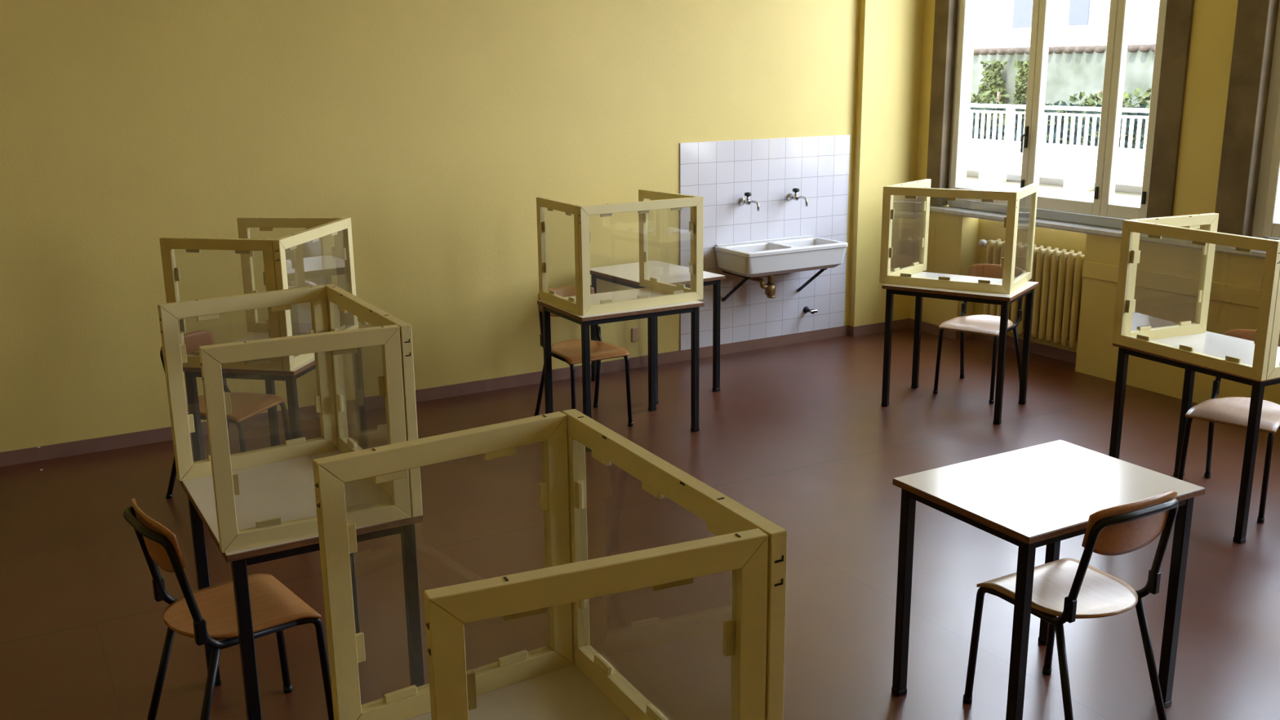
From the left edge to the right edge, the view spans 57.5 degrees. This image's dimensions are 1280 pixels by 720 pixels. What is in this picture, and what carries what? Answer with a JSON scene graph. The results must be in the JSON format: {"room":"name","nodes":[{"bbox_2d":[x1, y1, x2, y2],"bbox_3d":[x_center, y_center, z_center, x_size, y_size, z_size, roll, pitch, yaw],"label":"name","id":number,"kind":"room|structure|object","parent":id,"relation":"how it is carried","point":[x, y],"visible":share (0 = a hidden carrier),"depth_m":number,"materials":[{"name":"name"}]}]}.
{"room":"classroom","nodes":[
{"label":"classroom","id":0,"kind":"room"},
{"bbox_2d":[0,0,859,452],"bbox_3d":[-2.063,-1.486,6.721,10.126,3.750,0.208,-9,16,-29],"label":"wall","id":1,"kind":"structure","parent":0,"point":[438,127],"depth_m":7.04,"materials":[{"name":"yellow paint"}]},
{"bbox_2d":[0,318,910,466],"bbox_3d":[-2.020,0.329,7.032,9.626,0.078,0.076,-9,16,-29],"label":"baseboard","id":2,"kind":"structure","parent":1,"relation":"attached to","point":[162,434],"depth_m":7.54,"materials":[{"name":"brown wood"}]},
{"bbox_2d":[631,327,638,342],"bbox_3d":[-0.034,-0.177,8.132,0.050,0.100,0.010,-9,16,-29],"label":"wall socket","id":3,"kind":"object","parent":1,"relation":"attached to","point":[635,330],"visible":1,"depth_m":8.13,"materials":[{"name":"brown plastic"}]},
{"bbox_2d":[738,191,759,211],"bbox_3d":[0.781,-1.122,8.258,0.056,0.121,0.209,-9,16,-29],"label":"tap","id":4,"kind":"object","parent":1,"relation":"attached to","point":[742,201],"visible":1,"depth_m":8.27,"materials":[{"name":"silver metal"}]},
{"bbox_2d":[715,235,848,301],"bbox_3d":[1.014,-0.633,8.397,0.900,0.422,0.421,-9,16,-29],"label":"sink","id":5,"kind":"object","parent":1,"relation":"attached to","point":[753,260],"visible":1,"depth_m":8.27,"materials":[{"name":"white ceramic"}]},
{"bbox_2d":[715,236,848,276],"bbox_3d":[1.014,-0.740,8.368,0.900,0.178,0.415,-9,16,-29],"label":"basin","id":6,"kind":"object","parent":5,"relation":"in","point":[765,257],"depth_m":8.24,"materials":[{"name":"white ceramic"}]},
{"bbox_2d":[786,187,807,206],"bbox_3d":[1.149,-1.182,8.462,0.056,0.121,0.209,-9,16,-29],"label":"tap","id":7,"kind":"object","parent":1,"relation":"attached to","point":[789,197],"visible":1,"depth_m":8.47,"materials":[{"name":"silver metal"}]},
{"bbox_2d":[803,306,817,314],"bbox_3d":[1.284,-0.371,8.807,0.065,0.052,0.100,-9,16,-29],"label":"tap","id":8,"kind":"object","parent":1,"relation":"attached to","point":[806,309],"visible":1,"depth_m":8.80,"materials":[{"name":"grey metal"}]},
{"bbox_2d":[0,328,1279,719],"bbox_3d":[0.335,1.368,3.208,10.126,0.120,9.692,-9,16,-29],"label":"floor","id":9,"kind":"structure","parent":0,"point":[801,436],"depth_m":5.04,"materials":[{"name":"red rubber"}]},
{"bbox_2d":[160,330,290,498],"bbox_3d":[-2.066,0.273,5.825,0.494,0.786,0.440,4,15,17],"label":"chair","id":10,"kind":"object","parent":9,"relation":"on","point":[244,406],"visible":0.5,"depth_m":5.83,"materials":[{"name":"brown wood"}]},
{"bbox_2d":[123,497,333,719],"bbox_3d":[-1.266,0.804,3.599,0.494,0.826,0.440,-12,18,-38],"label":"chair","id":11,"kind":"object","parent":9,"relation":"on","point":[208,615],"visible":0.98,"depth_m":3.55,"materials":[{"name":"brown wood"}]},
{"bbox_2d":[182,332,368,461],"bbox_3d":[-1.734,0.315,5.678,0.569,0.760,0.772,2,14,11],"label":"school desk","id":12,"kind":"object","parent":9,"relation":"on","point":[191,373],"visible":0.23,"depth_m":5.34,"materials":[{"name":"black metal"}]},
{"bbox_2d":[159,217,358,370],"bbox_3d":[-1.772,-0.337,5.521,0.574,0.583,0.784,2,14,9],"label":"screen","id":13,"kind":"object","parent":12,"relation":"on","point":[278,324],"visible":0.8,"depth_m":5.24,"materials":[{"name":"beige paint"}]},
{"bbox_2d":[178,448,424,719],"bbox_3d":[-1.083,0.789,3.766,0.569,0.760,0.772,-9,16,-29],"label":"school desk","id":14,"kind":"object","parent":9,"relation":"on","point":[285,490],"visible":0.44,"depth_m":3.57,"materials":[{"name":"white laminate"}]},
{"bbox_2d":[157,284,422,552],"bbox_3d":[-1.096,0.139,3.599,0.574,0.583,0.784,-9,16,-29],"label":"screen","id":15,"kind":"object","parent":14,"relation":"on","point":[328,344],"visible":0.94,"depth_m":3.43,"materials":[{"name":"beige paint"}]},
{"bbox_2d":[407,662,630,719],"bbox_3d":[-0.193,1.155,2.277,0.569,0.760,0.772,-8,16,-27],"label":"school desk","id":16,"kind":"object","parent":9,"relation":"on","point":[566,693],"visible":0.56,"depth_m":2.46,"materials":[{"name":"white laminate"}]},
{"bbox_2d":[312,408,786,719],"bbox_3d":[-0.202,0.504,2.112,0.573,0.583,0.784,-8,16,-27],"label":"screen","id":17,"kind":"object","parent":16,"relation":"on","point":[747,544],"visible":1,"depth_m":2.19,"materials":[{"name":"beige paint"}]},
{"bbox_2d":[533,285,633,426],"bbox_3d":[-0.339,-0.012,6.882,0.440,0.786,0.494,-9,16,-30],"label":"chair","id":18,"kind":"object","parent":9,"relation":"on","point":[569,352],"visible":0.64,"depth_m":6.86,"materials":[{"name":"brown wood"}]},
{"bbox_2d":[537,287,704,452],"bbox_3d":[-0.109,0.036,6.718,0.772,0.760,0.569,-8,16,-28],"label":"school desk","id":19,"kind":"object","parent":9,"relation":"on","point":[651,313],"visible":0.66,"depth_m":6.63,"materials":[{"name":"black metal"}]},
{"bbox_2d":[536,189,703,315],"bbox_3d":[-0.125,-0.632,6.619,0.784,0.583,0.574,-9,16,-30],"label":"screen","id":20,"kind":"object","parent":19,"relation":"on","point":[659,200],"visible":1,"depth_m":6.50,"materials":[{"name":"beige paint"}]},
{"bbox_2d":[590,260,724,404],"bbox_3d":[0.092,-0.200,7.645,0.569,0.760,0.772,-10,17,-33],"label":"school desk","id":21,"kind":"object","parent":9,"relation":"on","point":[625,274],"visible":0.6,"depth_m":7.50,"materials":[{"name":"white laminate"}]},
{"bbox_2d":[881,271,1039,424],"bbox_3d":[1.939,-0.092,7.138,0.772,0.760,0.569,9,17,33],"label":"school desk","id":22,"kind":"object","parent":9,"relation":"on","point":[1027,289],"visible":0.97,"depth_m":7.05,"materials":[{"name":"black metal"}]},
{"bbox_2d":[879,178,1038,293],"bbox_3d":[1.935,-0.768,7.072,0.784,0.583,0.573,8,16,30],"label":"screen","id":23,"kind":"object","parent":22,"relation":"on","point":[922,188],"visible":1,"depth_m":6.92,"materials":[{"name":"beige paint"}]},
{"bbox_2d":[933,263,1023,404],"bbox_3d":[2.178,-0.184,7.447,0.440,0.791,0.494,10,18,37],"label":"chair","id":24,"kind":"object","parent":9,"relation":"on","point":[988,325],"visible":0.73,"depth_m":7.43,"materials":[{"name":"brown wood"}]},
{"bbox_2d":[891,440,1204,719],"bbox_3d":[1.292,0.758,3.791,0.772,0.760,0.569,-8,16,-28],"label":"school desk","id":25,"kind":"object","parent":9,"relation":"on","point":[1030,498],"visible":0.85,"depth_m":3.68,"materials":[{"name":"white laminate"}]},
{"bbox_2d":[962,490,1178,719],"bbox_3d":[1.356,0.760,3.660,0.440,0.826,0.494,-8,16,-28],"label":"chair","id":26,"kind":"object","parent":9,"relation":"on","point":[1068,589],"visible":0.98,"depth_m":3.55,"materials":[{"name":"brown wood"}]},
{"bbox_2d":[1108,330,1279,543],"bbox_3d":[2.684,0.326,5.446,0.569,0.760,0.772,-8,16,-27],"label":"school desk","id":27,"kind":"object","parent":9,"relation":"on","point":[1212,344],"visible":0.56,"depth_m":5.38,"materials":[{"name":"black metal"}]},
{"bbox_2d":[1111,213,1279,381],"bbox_3d":[2.656,-0.312,5.230,0.574,0.583,0.784,-7,16,-25],"label":"screen","id":28,"kind":"object","parent":27,"relation":"on","point":[1264,367],"visible":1,"depth_m":5.24,"materials":[{"name":"beige paint"}]},
{"bbox_2d":[1177,328,1279,523],"bbox_3d":[2.864,0.290,5.535,0.440,0.791,0.494,13,19,43],"label":"chair","id":29,"kind":"object","parent":9,"relation":"on","point":[1232,411],"visible":0.72,"depth_m":5.51,"materials":[{"name":"brown wood"}]},
{"bbox_2d":[848,0,976,326],"bbox_3d":[2.060,-2.043,8.756,0.874,3.750,0.292,-9,16,-29],"label":"wall","id":30,"kind":"structure","parent":0,"point":[895,42],"depth_m":8.85,"materials":[{"name":"yellow paint"}]},
{"bbox_2d":[929,0,1279,404],"bbox_3d":[4.638,-1.123,4.991,0.300,3.750,9.000,-9,16,-29],"label":"wall","id":31,"kind":"structure","parent":0,"point":[957,248],"depth_m":7.21,"materials":[{"name":"yellow paint"}]},
{"bbox_2d":[926,0,957,205],"bbox_3d":[2.255,-2.500,8.619,0.090,2.700,0.145,-9,16,-29],"label":"trim","id":32,"kind":"structure","parent":31,"relation":"attached to","point":[945,11],"depth_m":8.71,"materials":[{"name":"brown wood"}]},
{"bbox_2d":[909,318,1076,364],"bbox_3d":[2.638,-0.139,8.690,0.186,0.078,1.616,-9,16,-29],"label":"baseboard","id":33,"kind":"structure","parent":31,"relation":"attached to","point":[1068,356],"depth_m":8.65,"materials":[{"name":"brown wood"}]},
{"bbox_2d":[977,239,1084,348],"bbox_3d":[2.803,-0.489,8.307,0.169,0.650,0.961,-9,16,-29],"label":"radiator","id":34,"kind":"object","parent":31,"relation":"attached to","point":[1038,268],"visible":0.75,"depth_m":8.12,"materials":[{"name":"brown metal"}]},
{"bbox_2d":[946,0,1167,229],"bbox_3d":[2.783,-2.185,7.872,0.153,2.458,1.860,-9,16,-29],"label":"window","id":35,"kind":"structure","parent":31,"relation":"in","point":[1101,212],"depth_m":7.90,"materials":[{"name":"white wood"}]},
{"bbox_2d":[920,204,1266,258],"bbox_3d":[4.515,-0.246,5.216,0.165,0.042,9.140,-9,16,-29],"label":"trim","id":36,"kind":"structure","parent":31,"relation":"attached to","point":[1078,228],"depth_m":7.74,"materials":[{"name":"grey stone"}]},
{"bbox_2d":[1146,0,1194,217],"bbox_3d":[3.241,-2.095,6.966,0.090,2.700,0.170,-9,16,-29],"label":"trim","id":37,"kind":"structure","parent":31,"relation":"attached to","point":[1179,13],"depth_m":7.08,"materials":[{"name":"brown wood"}]},
{"bbox_2d":[1081,260,1261,308],"bbox_3d":[4.865,0.172,4.612,0.014,0.110,7.600,-9,16,-29],"label":"trim","id":38,"kind":"structure","parent":31,"relation":"attached to","point":[1224,292],"depth_m":7.20,"materials":[{"name":"yellow paint"}]},
{"bbox_2d":[1214,0,1279,236],"bbox_3d":[3.477,-1.998,6.571,0.090,2.700,0.191,-9,16,-29],"label":"trim","id":39,"kind":"structure","parent":31,"relation":"attached to","point":[1255,24],"depth_m":6.68,"materials":[{"name":"brown wood"}]},
{"bbox_2d":[1251,0,1279,239],"bbox_3d":[4.034,-1.670,5.776,0.153,2.458,1.850,-9,16,-29],"label":"window","id":40,"kind":"structure","parent":31,"relation":"in","point":[1266,224],"depth_m":6.67,"materials":[{"name":"white wood"}]},
{"label":"outside","id":41,"kind":"structure","parent":0,"visible":0},
{"bbox_3d":[20.124,-4.831,31.649,53.274,0.200,85.000,-9,16,-29],"label":"ground","id":42,"kind":"structure","parent":41,"visible":0},
{"bbox_2d":[977,58,1007,124],"bbox_3d":[5.612,-3.212,18.870,0.237,3.206,0.562,-9,16,-29],"label":"climbing ivy","id":43,"kind":"object","parent":42,"relation":"on","point":[993,73],"visible":0.42,"depth_m":18.49,"materials":[{"name":"green plant"}]},
{"bbox_2d":[970,88,1052,140],"bbox_3d":[5.250,-2.864,18.383,0.967,2.776,2.524,-9,16,-29],"label":"bush","id":44,"kind":"object","parent":42,"relation":"on","point":[981,99],"visible":0.08,"depth_m":18.04,"materials":[{"name":"green plant"}]},
{"bbox_2d":[1013,59,1028,111],"bbox_3d":[5.934,-3.086,18.367,0.199,3.201,0.320,-9,16,-29],"label":"climbing ivy","id":45,"kind":"object","parent":42,"relation":"on","point":[1023,70],"visible":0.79,"depth_m":18.04,"materials":[{"name":"green plant"}]},
{"bbox_2d":[970,99,1149,149],"bbox_3d":[6.060,-1.555,13.335,0.755,2.687,8.130,-9,16,-29],"label":"hedge","id":46,"kind":"object","parent":42,"relation":"on","point":[1056,104],"visible":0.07,"depth_m":14.37,"materials":[{"name":"green plant"}]},
{"bbox_2d":[971,44,1155,147],"bbox_3d":[6.777,-2.990,17.591,0.540,3.375,32.000,-9,16,-29],"label":"wall","id":47,"kind":"structure","parent":42,"relation":"on","point":[1072,70],"depth_m":17.43,"materials":[{"name":"grey paint"}]},
{"bbox_2d":[973,0,1159,48],"bbox_3d":[11.148,-9.332,26.973,6.150,11.000,26.000,-9,16,-29],"label":"apartment building","id":48,"kind":"structure","parent":42,"relation":"on","point":[998,23],"depth_m":25.12,"materials":[{"name":"white paint"}]},
{"bbox_2d":[1012,0,1033,28],"bbox_3d":[8.514,-7.899,25.902,0.040,1.020,0.550,-9,16,-29],"label":"shutter","id":49,"kind":"object","parent":48,"relation":"hanging from","point":[1022,10],"depth_m":25.95,"materials":[{"name":"grey"}]},
{"bbox_2d":[1067,0,1090,26],"bbox_3d":[9.278,-7.633,24.608,0.040,1.120,0.500,-9,16,-29],"label":"shutter","id":50,"kind":"object","parent":48,"relation":"hanging from","point":[1078,11],"depth_m":24.66,"materials":[{"name":"grey"}]},
{"bbox_2d":[1043,89,1133,145],"bbox_3d":[6.229,-2.467,16.801,0.977,2.759,1.333,-9,16,-29],"label":"bush","id":51,"kind":"object","parent":42,"relation":"on","point":[1090,101],"visible":0.05,"depth_m":16.13,"materials":[{"name":"green plant"}]},
{"bbox_2d":[965,138,1279,222],"bbox_3d":[6.007,-0.892,11.696,0.950,2.200,20.000,-9,16,-29],"label":"wall","id":52,"kind":"structure","parent":42,"relation":"on","point":[1064,174],"depth_m":13.01,"materials":[{"name":"white paint"}]},
{"bbox_2d":[968,103,1149,155],"bbox_3d":[5.494,-2.226,11.538,0.080,0.475,8.060,-9,16,-29],"label":"metal railing","id":53,"kind":"object","parent":52,"relation":"on","point":[1010,113],"visible":0.41,"depth_m":12.97,"materials":[{"name":"white metal"}]},
{"bbox_2d":[1120,87,1151,148],"bbox_3d":[6.873,-2.289,15.669,0.994,2.952,1.313,-9,16,-29],"label":"bush","id":54,"kind":"object","parent":42,"relation":"on","point":[1147,94],"visible":0.05,"depth_m":15.43,"materials":[{"name":"green plant"}]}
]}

